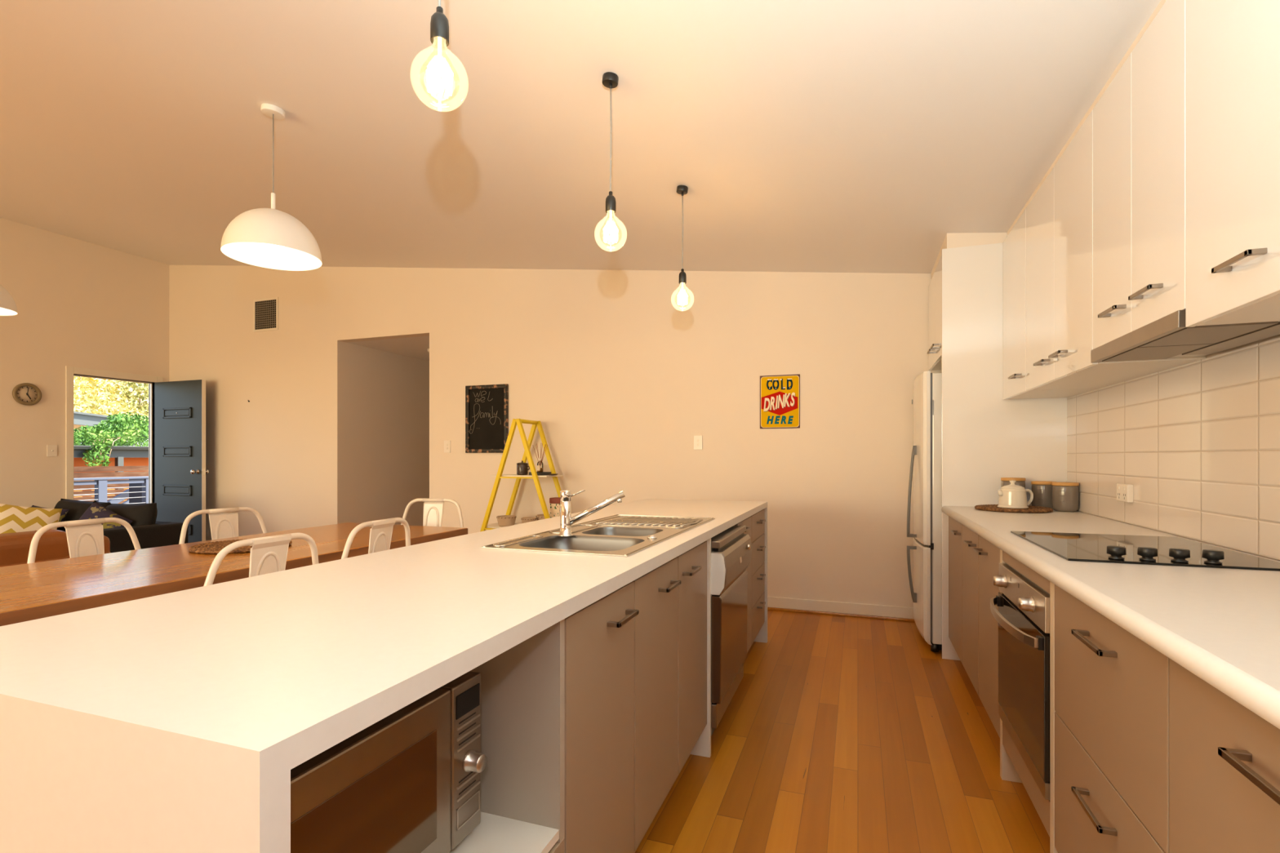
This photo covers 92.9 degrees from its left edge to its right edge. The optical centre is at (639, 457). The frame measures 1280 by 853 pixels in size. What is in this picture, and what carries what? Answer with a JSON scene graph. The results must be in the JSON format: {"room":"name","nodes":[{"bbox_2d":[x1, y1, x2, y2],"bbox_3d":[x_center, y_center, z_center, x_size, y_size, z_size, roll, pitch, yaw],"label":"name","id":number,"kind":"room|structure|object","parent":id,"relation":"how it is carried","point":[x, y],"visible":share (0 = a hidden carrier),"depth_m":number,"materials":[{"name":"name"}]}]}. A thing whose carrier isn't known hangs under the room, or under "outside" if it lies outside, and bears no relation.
{"room":"kitchen","nodes":[
{"label":"kitchen","id":0,"kind":"room"},
{"bbox_2d":[0,217,168,508],"bbox_3d":[-6.937,-0.523,3.095,0.120,3.416,8.458,0,0,20],"label":"wall","id":1,"kind":"structure","parent":0,"point":[79,303],"depth_m":6.06,"materials":[{"name":"beige paint"}]},
{"bbox_2d":[12,382,41,405],"bbox_3d":[-5.878,-0.605,5.839,0.028,0.216,0.216,0,0,20],"label":"wall clock","id":2,"kind":"object","parent":1,"relation":"attached to","point":[24,393],"visible":1,"depth_m":5.83,"materials":[{"name":"brown"}]},
{"bbox_2d":[46,444,57,456],"bbox_3d":[-5.819,-0.065,6.025,0.014,0.115,0.078,0,0,20],"label":"light switch","id":3,"kind":"object","parent":1,"relation":"attached to","point":[51,450],"visible":1,"depth_m":6.02,"materials":[{"name":"white plastic"}]},
{"bbox_2d":[65,365,162,503],"bbox_3d":[-5.689,0.133,6.577,0.146,2.105,0.904,0,0,20],"label":"trim","id":4,"kind":"structure","parent":1,"relation":"attached to","point":[70,371],"depth_m":6.28,"materials":[{"name":"beige paint"}]},
{"bbox_2d":[154,379,208,542],"bbox_3d":[-5.108,0.165,6.755,0.771,2.020,0.184,0,0,20],"label":"door","id":5,"kind":"structure","parent":1,"relation":"in","point":[180,471],"depth_m":6.71,"materials":[{"name":"grey wood"}]},
{"bbox_2d":[346,342,429,525],"bbox_3d":[-2.575,-0.004,7.789,0.100,2.378,3.080,0,0,20],"label":"wall","id":6,"kind":"structure","parent":0,"point":[388,393],"depth_m":6.86,"materials":[{"name":"beige paint"}]},
{"bbox_2d":[346,335,429,360],"bbox_3d":[-1.976,-1.243,7.628,1.337,0.100,3.180,0,0,20],"label":"ceiling","id":7,"kind":"structure","parent":0,"point":[417,347],"depth_m":6.51,"materials":[{"name":"white paint"}]},
{"bbox_2d":[168,264,941,607],"bbox_3d":[-0.228,-0.532,5.251,11.364,3.433,0.120,0,0,20],"label":"wall","id":8,"kind":"structure","parent":0,"point":[620,382],"depth_m":5.23,"materials":[{"name":"beige paint"}]},
{"bbox_2d":[253,297,278,332],"bbox_3d":[-4.018,-1.532,6.537,0.356,0.347,0.010,0,0,20],"label":"air vent","id":9,"kind":"object","parent":8,"relation":"in","point":[265,311],"visible":1,"depth_m":6.54,"materials":[{"name":"grey metal"}]},
{"bbox_2d":[444,440,450,453],"bbox_3d":[-1.822,-0.101,5.750,0.072,0.115,0.013,0,0,20],"label":"light switch","id":10,"kind":"object","parent":8,"relation":"attached to","point":[446,443],"visible":1,"depth_m":5.75,"materials":[{"name":"white plastic"}]},
{"bbox_2d":[465,383,508,453],"bbox_3d":[-1.411,-0.353,5.596,0.449,0.624,0.027,0,0,20],"label":"blackboard","id":11,"kind":"object","parent":8,"relation":"attached to","point":[486,406],"visible":0.94,"depth_m":5.60,"materials":[{"name":"stone"}]},
{"bbox_2d":[693,435,702,449],"bbox_3d":[0.470,-0.119,4.931,0.072,0.115,0.013,0,0,20],"label":"light switch","id":12,"kind":"object","parent":8,"relation":"attached to","point":[698,440],"visible":1,"depth_m":4.93,"materials":[{"name":"white plastic"}]},
{"bbox_2d":[760,373,799,428],"bbox_3d":[1.082,-0.430,4.714,0.304,0.413,0.008,0,0,20],"label":"sign","id":13,"kind":"object","parent":8,"relation":"attached to","point":[780,395],"visible":1,"depth_m":4.71,"materials":[{"name":"yellow metal"}]},
{"bbox_2d":[767,596,914,619],"bbox_3d":[-0.004,1.126,5.100,4.280,0.082,0.014,0,0,20],"label":"baseboard","id":14,"kind":"structure","parent":8,"relation":"attached to","point":[894,611],"depth_m":4.55,"materials":[{"name":"beige paint"}]},
{"bbox_2d":[767,607,915,622],"bbox_3d":[-0.006,1.176,5.093,4.280,0.018,0.028,0,0,20],"label":"trim","id":15,"kind":"structure","parent":8,"relation":"attached to","point":[768,608],"depth_m":4.54,"materials":[{"name":"white wood"}]},
{"bbox_2d":[0,0,1160,273],"bbox_3d":[-1.670,-1.702,1.291,11.514,1.515,8.808,0,0,20],"label":"ceiling","id":16,"kind":"structure","parent":0,"point":[802,135],"depth_m":2.79,"materials":[{"name":"white paint"}]},
{"bbox_2d":[0,284,17,315],"bbox_3d":[-4.303,-1.461,3.917,0.416,1.059,0.416,0,0,20],"label":"dome pendant","id":17,"kind":"object","parent":16,"relation":"hanging from","point":[8,307],"visible":1,"depth_m":3.98,"materials":[{"name":"white metal"}]},
{"bbox_2d":[220,102,321,271],"bbox_3d":[-1.762,-1.306,2.924,0.416,0.747,0.416,0,0,20],"label":"dome pendant","id":18,"kind":"object","parent":16,"relation":"hanging from","point":[271,237],"visible":1,"depth_m":2.87,"materials":[{"name":"white metal"}]},
{"bbox_2d":[409,0,468,111],"bbox_3d":[-0.458,-1.139,1.392,0.127,0.678,0.127,0,0,20],"label":"pendant lamp","id":19,"kind":"object","parent":16,"relation":"hanging from","point":[439,24],"visible":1,"depth_m":1.40,"materials":[{"name":"clear glass"}]},
{"bbox_2d":[594,71,626,251],"bbox_3d":[-0.113,-1.139,2.357,0.127,0.678,0.127,0,0,20],"label":"pendant lamp","id":20,"kind":"object","parent":16,"relation":"hanging from","point":[610,79],"visible":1,"depth_m":2.35,"materials":[{"name":"clear glass"}]},
{"bbox_2d":[671,185,693,311],"bbox_3d":[0.232,-1.139,3.324,0.127,0.678,0.127,0,0,20],"label":"pendant lamp","id":21,"kind":"object","parent":16,"relation":"hanging from","point":[681,189],"visible":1,"depth_m":3.32,"materials":[{"name":"clear glass"}]},
{"bbox_2d":[635,609,1049,852],"bbox_3d":[-1.670,1.245,1.291,11.414,0.120,8.708,0,0,20],"label":"floor","id":22,"kind":"structure","parent":0,"point":[837,734],"depth_m":2.37,"materials":[{"name":"brown wood"}]},
{"bbox_2d":[0,529,110,567],"bbox_3d":[-4.061,0.812,3.255,0.860,0.747,1.695,0,0,20],"label":"sofa","id":23,"kind":"object","parent":22,"relation":"on","point":[52,545],"visible":0.23,"depth_m":3.55,"materials":[{"name":"brown leather"}]},
{"bbox_2d":[0,503,62,533],"bbox_3d":[-3.824,0.495,3.740,0.182,0.476,0.447,0,0,30],"label":"pillow","id":24,"kind":"object","parent":23,"relation":"on","point":[13,518],"visible":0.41,"depth_m":3.75,"materials":[{"name":"fabric"}]},
{"bbox_2d":[0,529,69,565],"bbox_3d":[-3.650,0.610,3.455,0.200,0.340,0.650,4,1,20],"label":"cushion","id":25,"kind":"object","parent":23,"relation":"on","point":[52,545],"depth_m":3.53,"materials":[{"name":"fabric"}]},
{"bbox_2d":[26,517,141,564],"bbox_3d":[-2.334,0.736,2.743,0.482,0.899,0.475,0,0,14],"label":"dining chair","id":26,"kind":"object","parent":22,"relation":"on","point":[84,537],"visible":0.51,"depth_m":2.78,"materials":[{"name":"white metal"}]},
{"bbox_2d":[53,498,188,552],"bbox_3d":[-5.088,0.742,5.419,1.650,0.686,0.980,0,0,20],"label":"sofa","id":27,"kind":"object","parent":22,"relation":"on","point":[150,533],"visible":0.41,"depth_m":5.41,"materials":[{"name":"black fabric"}]},
{"bbox_2d":[31,505,69,528],"bbox_3d":[-5.479,0.630,5.527,0.463,0.369,0.246,0,0,12],"label":"pillow","id":28,"kind":"object","parent":27,"relation":"on","point":[64,513],"visible":0.04,"depth_m":5.56,"materials":[{"name":"fabric"}]},
{"bbox_2d":[53,498,111,532],"bbox_3d":[-5.304,0.615,5.751,0.700,0.420,0.200,2,-13,18],"label":"cushion","id":29,"kind":"object","parent":27,"relation":"on","point":[77,508],"depth_m":5.68,"materials":[{"name":"black fabric"}]},
{"bbox_2d":[78,500,133,528],"bbox_3d":[-4.741,0.655,5.305,0.568,0.552,0.219,0,0,10],"label":"pillow","id":30,"kind":"object","parent":27,"relation":"on","point":[95,510],"visible":0.2,"depth_m":5.31,"materials":[{"name":"fabric"}]},
{"bbox_2d":[106,502,157,526],"bbox_3d":[-4.670,0.625,5.535,0.700,0.420,0.200,-2,-15,22],"label":"cushion","id":31,"kind":"object","parent":27,"relation":"on","point":[141,514],"depth_m":5.43,"materials":[{"name":"black fabric"}]},
{"bbox_2d":[178,506,267,544],"bbox_3d":[-2.141,0.736,3.315,0.482,0.899,0.475,0,0,28],"label":"dining chair","id":32,"kind":"object","parent":22,"relation":"on","point":[224,522],"visible":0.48,"depth_m":3.40,"materials":[{"name":"white metal"}]},
{"bbox_2d":[0,522,467,626],"bbox_3d":[-1.985,0.810,2.553,0.942,0.750,2.872,0,0,20],"label":"dining table","id":33,"kind":"object","parent":22,"relation":"on","point":[28,592],"visible":0.5,"depth_m":2.36,"materials":[{"name":"brown wood"}]},
{"bbox_2d":[188,538,292,554],"bbox_3d":[-1.915,0.425,2.930,0.416,0.019,0.416,0,0,28],"label":"placemat","id":34,"kind":"object","parent":33,"relation":"on","point":[213,548],"visible":0.41,"depth_m":2.80,"materials":[{"name":"brown wicker"}]},
{"bbox_2d":[203,533,318,586],"bbox_3d":[-1.551,0.736,2.286,0.482,0.899,0.475,0,0,20],"label":"dining chair","id":35,"kind":"object","parent":22,"relation":"on","point":[268,554],"visible":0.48,"depth_m":2.19,"materials":[{"name":"white metal"}]},
{"bbox_2d":[341,517,410,559],"bbox_3d":[-1.399,0.736,2.858,0.482,0.899,0.475,0,0,16],"label":"dining chair","id":36,"kind":"object","parent":22,"relation":"on","point":[381,531],"visible":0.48,"depth_m":2.78,"materials":[{"name":"white metal"}]},
{"bbox_2d":[0,498,767,852],"bbox_3d":[-0.157,0.735,2.391,0.815,0.900,3.536,0,0,20],"label":"benchtop","id":37,"kind":"object","parent":22,"relation":"on","point":[180,722],"visible":0.85,"depth_m":0.81,"materials":[{"name":"laminate"}]},
{"bbox_2d":[480,514,715,556],"bbox_3d":[-0.076,0.355,2.360,0.492,0.171,1.138,0,0,20],"label":"sink","id":38,"kind":"object","parent":37,"relation":"in","point":[618,535],"visible":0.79,"depth_m":2.19,"materials":[{"name":"silver metal"}]},
{"bbox_2d":[557,488,625,537],"bbox_3d":[-0.174,0.198,2.192,0.241,0.167,0.056,0,0,-8],"label":"mixer tap","id":39,"kind":"object","parent":38,"relation":"on","point":[566,521],"visible":1,"depth_m":2.17,"materials":[{"name":"silver metal"}]},
{"bbox_2d":[400,497,463,528],"bbox_3d":[-1.475,0.736,4.024,0.475,0.899,0.482,0,0,10],"label":"dining chair","id":40,"kind":"object","parent":22,"relation":"on","point":[433,508],"visible":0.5,"depth_m":4.23,"materials":[{"name":"white metal"}]},
{"bbox_2d":[449,618,564,852],"bbox_3d":[-0.528,0.752,1.027,0.634,0.865,0.646,0,0,20],"label":"base cabinet","id":41,"kind":"object","parent":22,"relation":"on","point":[522,687],"visible":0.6,"depth_m":1.24,"materials":[{"name":"beige laminate"}]},
{"bbox_2d":[290,671,487,852],"bbox_3d":[-0.556,0.585,1.013,0.391,0.320,0.523,0,0,20],"label":"microwave","id":42,"kind":"object","parent":41,"relation":"on","point":[409,781],"visible":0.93,"depth_m":0.99,"materials":[{"name":"grey metal"}]},
{"bbox_2d":[449,812,559,852],"bbox_3d":[-0.540,0.754,1.026,0.583,0.018,0.616,0,0,20],"label":"shelf","id":43,"kind":"object","parent":41,"relation":"attached to","point":[496,832],"depth_m":1.20,"materials":[{"name":"beige laminate"}]},
{"bbox_2d":[478,418,563,531],"bbox_3d":[-0.963,0.435,5.195,1.065,1.509,0.365,0,0,20],"label":"ladder shelf","id":44,"kind":"object","parent":22,"relation":"on","point":[526,443],"visible":0.51,"depth_m":5.10,"materials":[{"name":"yellow paint"}]},
{"bbox_2d":[496,515,516,526],"bbox_3d":[-1.145,0.544,5.220,0.166,0.081,0.166,0,0,20],"label":"basket","id":45,"kind":"object","parent":44,"relation":"on","point":[503,520],"visible":1,"depth_m":5.16,"materials":[{"name":"beige wicker"}]},
{"bbox_2d":[516,460,529,475],"bbox_3d":[-0.997,0.089,5.167,0.100,0.121,0.101,0,0,-25],"label":"lidded jar","id":46,"kind":"object","parent":44,"relation":"on","point":[522,468],"visible":1,"depth_m":5.13,"materials":[{"name":"brown"}]},
{"bbox_2d":[520,517,536,523],"bbox_3d":[-0.934,0.546,5.113,0.126,0.076,0.126,0,0,20],"label":"basket","id":47,"kind":"object","parent":44,"relation":"on","point":[524,520],"visible":0.6,"depth_m":5.07,"materials":[{"name":"beige wicker"}]},
{"bbox_2d":[528,471,551,475],"bbox_3d":[-0.839,0.137,5.116,0.145,0.026,0.130,0,0,20],"label":"tray","id":48,"kind":"object","parent":44,"relation":"on","point":[530,473],"visible":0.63,"depth_m":5.05,"materials":[{"name":"black"}]},
{"bbox_2d":[533,443,547,471],"bbox_3d":[-0.841,0.001,5.110,0.139,0.245,0.053,0,0,20],"label":"reed diffuser","id":49,"kind":"object","parent":48,"relation":"on","point":[539,468],"visible":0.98,"depth_m":5.10,"materials":[{"name":"clear glass"}]},
{"bbox_2d":[535,514,550,520],"bbox_3d":[-0.799,0.538,5.192,0.176,0.093,0.176,0,0,20],"label":"basket","id":50,"kind":"object","parent":44,"relation":"on","point":[540,517],"visible":0.26,"depth_m":5.13,"materials":[{"name":"beige wicker"}]},
{"bbox_2d":[549,497,560,517],"bbox_3d":[-0.687,0.460,5.046,0.096,0.249,0.096,0,0,20],"label":"tin","id":51,"kind":"object","parent":44,"relation":"on","point":[554,510],"visible":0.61,"depth_m":5.00,"materials":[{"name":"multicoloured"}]},
{"bbox_2d":[564,581,638,852],"bbox_3d":[-0.346,0.753,1.522,0.624,0.864,0.405,0,0,20],"label":"base cabinet","id":52,"kind":"object","parent":22,"relation":"on","point":[599,637],"visible":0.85,"depth_m":1.41,"materials":[{"name":"beige laminate"}]},
{"bbox_2d":[632,541,706,852],"bbox_3d":[-0.137,0.753,2.106,0.624,0.864,0.831,0,0,20],"label":"base cabinet","id":53,"kind":"object","parent":22,"relation":"on","point":[670,599],"visible":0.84,"depth_m":1.90,"materials":[{"name":"beige laminate"}]},
{"bbox_2d":[690,537,711,757],"bbox_3d":[-0.004,0.752,2.511,0.602,0.865,0.018,0,0,20],"label":"end panel","id":54,"kind":"object","parent":22,"relation":"on","point":[702,748],"visible":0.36,"depth_m":2.40,"materials":[{"name":"beige laminate"}]},
{"bbox_2d":[711,525,751,736],"bbox_3d":[0.152,0.760,2.795,0.645,0.850,0.623,0,0,20],"label":"dishwasher","id":55,"kind":"object","parent":22,"relation":"on","point":[731,548],"visible":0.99,"depth_m":2.54,"materials":[{"name":"grey metal"}]},
{"bbox_2d":[733,516,751,652],"bbox_3d":[0.291,0.753,3.304,0.624,0.864,0.418,0,0,20],"label":"base cabinet","id":56,"kind":"object","parent":22,"relation":"on","point":[748,522],"visible":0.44,"depth_m":3.32,"materials":[{"name":"beige laminate"}]},
{"bbox_2d":[746,509,765,653],"bbox_3d":[0.448,0.753,3.742,0.624,0.864,0.509,0,0,20],"label":"base cabinet","id":57,"kind":"object","parent":22,"relation":"on","point":[758,575],"visible":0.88,"depth_m":3.62,"materials":[{"name":"beige laminate"}]},
{"bbox_2d":[906,370,941,652],"bbox_3d":[2.114,0.327,3.912,0.751,1.693,0.720,0,0,20],"label":"refrigerator","id":58,"kind":"object","parent":22,"relation":"on","point":[925,473],"visible":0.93,"depth_m":3.67,"materials":[{"name":"white metal"}]},
{"bbox_2d":[948,515,962,663],"bbox_3d":[1.985,0.757,3.232,0.627,0.856,0.500,0,0,20],"label":"base cabinet","id":59,"kind":"object","parent":22,"relation":"on","point":[955,528],"visible":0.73,"depth_m":3.30,"materials":[{"name":"beige laminate"}]},
{"bbox_2d":[962,524,999,737],"bbox_3d":[1.753,0.757,2.583,0.627,0.856,0.875,0,0,20],"label":"base cabinet","id":60,"kind":"object","parent":22,"relation":"on","point":[980,557],"visible":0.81,"depth_m":2.62,"materials":[{"name":"beige laminate"}]},
{"bbox_2d":[941,506,1279,729],"bbox_3d":[1.308,0.306,1.346,0.632,0.042,4.516,0,0,20],"label":"benchtop","id":61,"kind":"object","parent":60,"relation":"on","point":[1221,625],"visible":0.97,"depth_m":1.23,"materials":[{"name":"laminate"}]},
{"bbox_2d":[974,504,1053,513],"bbox_3d":[2.003,0.275,3.271,0.360,0.019,0.359,0,0,-13],"label":"placemat","id":62,"kind":"object","parent":61,"relation":"on","point":[993,508],"visible":0.83,"depth_m":3.16,"materials":[{"name":"brown wicker"}]},
{"bbox_2d":[1000,477,1026,488],"bbox_3d":[2.084,0.191,3.399,0.119,0.151,0.119,0,0,20],"label":"canister","id":63,"kind":"object","parent":62,"relation":"on","point":[1005,481],"visible":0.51,"depth_m":3.36,"materials":[{"name":"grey ceramic"}]},
{"bbox_2d":[997,480,1033,508],"bbox_3d":[1.981,0.194,3.225,0.155,0.144,0.146,0,0,43],"label":"teapot","id":64,"kind":"object","parent":62,"relation":"on","point":[1012,495],"visible":1,"depth_m":3.18,"materials":[{"name":"beige ceramic"}]},
{"bbox_2d":[1031,480,1057,509],"bbox_3d":[2.224,0.209,3.352,0.119,0.151,0.119,0,0,20],"label":"canister","id":65,"kind":"object","parent":61,"relation":"on","point":[1042,491],"visible":0.61,"depth_m":3.31,"materials":[{"name":"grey ceramic"}]},
{"bbox_2d":[1051,482,1079,511],"bbox_3d":[2.244,0.209,3.212,0.119,0.151,0.119,0,0,20],"label":"canister","id":66,"kind":"object","parent":61,"relation":"on","point":[1065,495],"visible":1,"depth_m":3.17,"materials":[{"name":"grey ceramic"}]},
{"bbox_2d":[1010,531,1279,571],"bbox_3d":[1.530,0.265,1.902,0.510,0.039,0.668,0,0,20],"label":"cooktop","id":67,"kind":"object","parent":61,"relation":"on","point":[1095,548],"visible":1,"depth_m":1.77,"materials":[{"name":"black glass"}]},
{"bbox_2d":[941,242,1066,660],"bbox_3d":[2.077,-0.020,3.489,0.627,2.410,0.032,0,0,20],"label":"panel","id":68,"kind":"object","parent":22,"relation":"on","point":[986,438],"visible":0.56,"depth_m":3.52,"materials":[{"name":"white"}]},
{"bbox_2d":[1000,549,1057,852],"bbox_3d":[1.510,0.757,1.855,0.596,0.856,0.656,0,0,20],"label":"housing","id":69,"kind":"object","parent":22,"relation":"on","point":[1013,768],"visible":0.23,"depth_m":1.79,"materials":[{"name":"beige laminate"}]},
{"bbox_2d":[990,562,1049,799],"bbox_3d":[1.455,0.664,1.875,0.622,0.565,0.586,0,0,20],"label":"oven","id":70,"kind":"object","parent":69,"relation":"in","point":[1022,616],"visible":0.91,"depth_m":1.86,"materials":[{"name":"grey glass"}]},
{"bbox_2d":[1054,584,1169,852],"bbox_3d":[1.276,0.757,1.248,0.627,0.856,0.640,0,0,20],"label":"base cabinet","id":71,"kind":"object","parent":22,"relation":"on","point":[1112,687],"visible":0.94,"depth_m":1.29,"materials":[{"name":"beige laminate"}]},
{"bbox_2d":[1169,658,1279,852],"bbox_3d":[1.060,0.757,0.642,0.627,0.856,0.643,0,0,20],"label":"base cabinet","id":72,"kind":"object","parent":22,"relation":"on","point":[1224,757],"visible":0.89,"depth_m":0.89,"materials":[{"name":"beige laminate"}]},
{"bbox_2d":[1066,334,1279,560],"bbox_3d":[1.746,-0.041,1.451,0.128,2.452,5.708,0,0,20],"label":"tile backsplash","id":73,"kind":"structure","parent":0,"point":[1197,443],"depth_m":2.10,"materials":[{"name":"beige tile"}]},
{"bbox_2d":[927,256,941,370],"bbox_3d":[2.208,-0.923,3.884,0.652,0.604,0.799,0,0,20],"label":"upper cabinet","id":74,"kind":"object","parent":73,"relation":"attached to","point":[934,352],"visible":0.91,"depth_m":3.99,"materials":[{"name":"beige laminate"}]},
{"bbox_2d":[931,232,1007,278],"bbox_3d":[2.225,-1.271,3.857,0.606,0.092,0.818,0,0,20],"label":"trim","id":75,"kind":"structure","parent":74,"relation":"on","point":[953,240],"depth_m":3.54,"materials":[{"name":"beige paint"}]},
{"bbox_2d":[1002,208,1100,399],"bbox_3d":[2.119,-0.776,3.187,0.351,0.897,0.504,0,0,20],"label":"upper cabinet","id":76,"kind":"object","parent":73,"relation":"attached to","point":[1014,246],"visible":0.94,"depth_m":3.18,"materials":[{"name":"beige laminate"}]},
{"bbox_2d":[1026,110,1205,391],"bbox_3d":[1.881,-0.776,2.522,0.351,0.897,0.904,0,0,20],"label":"upper cabinet","id":77,"kind":"object","parent":73,"relation":"attached to","point":[1060,215],"visible":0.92,"depth_m":2.45,"materials":[{"name":"beige laminate"}]},
{"bbox_2d":[1116,483,1133,502],"bbox_3d":[2.081,0.152,2.616,0.026,0.075,0.117,0,0,20],"label":"power outlet","id":78,"kind":"object","parent":73,"relation":"attached to","point":[1124,491],"visible":1,"depth_m":2.58,"materials":[{"name":"white plastic"}]},
{"bbox_2d":[1093,0,1186,349],"bbox_3d":[1.620,-0.800,1.792,0.351,0.849,0.642,0,0,20],"label":"upper cabinet","id":79,"kind":"object","parent":73,"relation":"attached to","point":[1140,119],"visible":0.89,"depth_m":1.77,"materials":[{"name":"beige laminate"}]},
{"bbox_2d":[1186,0,1279,327],"bbox_3d":[1.362,-0.776,1.069,0.351,0.897,0.890,0,0,20],"label":"upper cabinet","id":80,"kind":"object","parent":73,"relation":"attached to","point":[1233,46],"visible":1,"depth_m":1.36,"materials":[{"name":"beige laminate"}]},
{"bbox_3d":[1.057,-0.776,0.216,0.351,0.897,0.918,0,0,20],"label":"upper cabinet","id":81,"kind":"object","parent":73,"relation":"attached to","visible":0},
{"bbox_2d":[1007,0,1166,235],"bbox_3d":[1.562,-1.253,1.547,0.299,0.056,3.966,0,0,20],"label":"trim","id":82,"kind":"structure","parent":81,"relation":"on","point":[1162,2],"depth_m":2.15,"materials":[{"name":"beige paint"}]},
{"bbox_2d":[1090,310,1279,363],"bbox_3d":[1.628,-0.354,1.790,0.315,0.046,0.638,0,0,20],"label":"range hood","id":83,"kind":"object","parent":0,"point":[1168,336],"visible":0.88,"depth_m":1.75,"materials":[{"name":"metal"}]},
{"label":"outside","id":84,"kind":"structure","parent":0,"visible":0},
{"bbox_3d":[-6.644,1.265,8.216,2.756,0.120,7.000,0,0,20],"label":"deck","id":85,"kind":"object","parent":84,"visible":0},
{"bbox_2d":[73,475,148,503],"bbox_3d":[-7.612,0.701,7.932,0.775,1.009,3.414,0,0,20],"label":"railing","id":86,"kind":"object","parent":85,"relation":"on","point":[137,492],"visible":0.24,"depth_m":8.43,"materials":[{"name":"white metal"}]},
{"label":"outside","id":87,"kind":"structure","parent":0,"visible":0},
{"bbox_3d":[-19.111,3.085,21.699,29.400,0.600,52.000,0,0,20],"label":"ground","id":88,"kind":"structure","parent":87,"visible":0},
{"bbox_2d":[73,376,148,419],"bbox_3d":[-18.634,-0.016,20.258,2.749,5.617,3.823,0,0,20],"label":"leafy tree","id":89,"kind":"object","parent":88,"relation":"on","point":[91,403],"visible":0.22,"depth_m":20.40,"materials":[{"name":"yellow plant"}]},
{"bbox_2d":[73,466,148,503],"bbox_3d":[-8.311,1.462,9.608,0.120,2.645,6.500,0,0,20],"label":"fence","id":90,"kind":"object","parent":88,"relation":"on","point":[108,471],"visible":0.09,"depth_m":9.48,"materials":[{"name":"brown wood"}]},
{"bbox_2d":[73,439,148,500],"bbox_3d":[-12.309,1.125,13.692,4.600,3.320,8.500,0,0,20],"label":"carport","id":91,"kind":"object","parent":88,"relation":"on","point":[131,455],"visible":0.1,"depth_m":12.37,"materials":[{"name":"orange"}]},
{"bbox_2d":[73,411,148,466],"bbox_3d":[-10.922,-0.378,12.544,1.036,1.203,2.159,0,0,-2],"label":"climbing vine","id":92,"kind":"object","parent":91,"relation":"on","point":[108,433],"visible":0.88,"depth_m":12.35,"materials":[{"name":"green plant"}]},
{"bbox_2d":[73,411,148,436],"bbox_3d":[-16.658,0.680,14.450,4.900,4.210,8.000,0,0,20],"label":"house","id":93,"kind":"structure","parent":88,"relation":"on","point":[80,419],"depth_m":15.30,"materials":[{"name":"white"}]},
{"bbox_2d":[73,377,148,409],"bbox_3d":[-20.049,-0.254,22.494,4.160,6.077,3.768,0,0,7],"label":"palm tree","id":94,"kind":"object","parent":88,"relation":"on","point":[81,378],"visible":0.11,"depth_m":22.14,"materials":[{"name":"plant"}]},
{"bbox_2d":[73,376,148,411],"bbox_3d":[-21.321,-1.026,24.223,3.591,7.634,7.684,0,0,20],"label":"leafy tree","id":95,"kind":"object","parent":88,"relation":"on","point":[80,376],"visible":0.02,"depth_m":23.83,"materials":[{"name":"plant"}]},
{"bbox_2d":[86,379,148,419],"bbox_3d":[-18.535,-0.321,22.314,2.669,6.226,3.741,0,0,20],"label":"leafy tree","id":96,"kind":"object","parent":88,"relation":"on","point":[140,405],"visible":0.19,"depth_m":21.98,"materials":[{"name":"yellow plant"}]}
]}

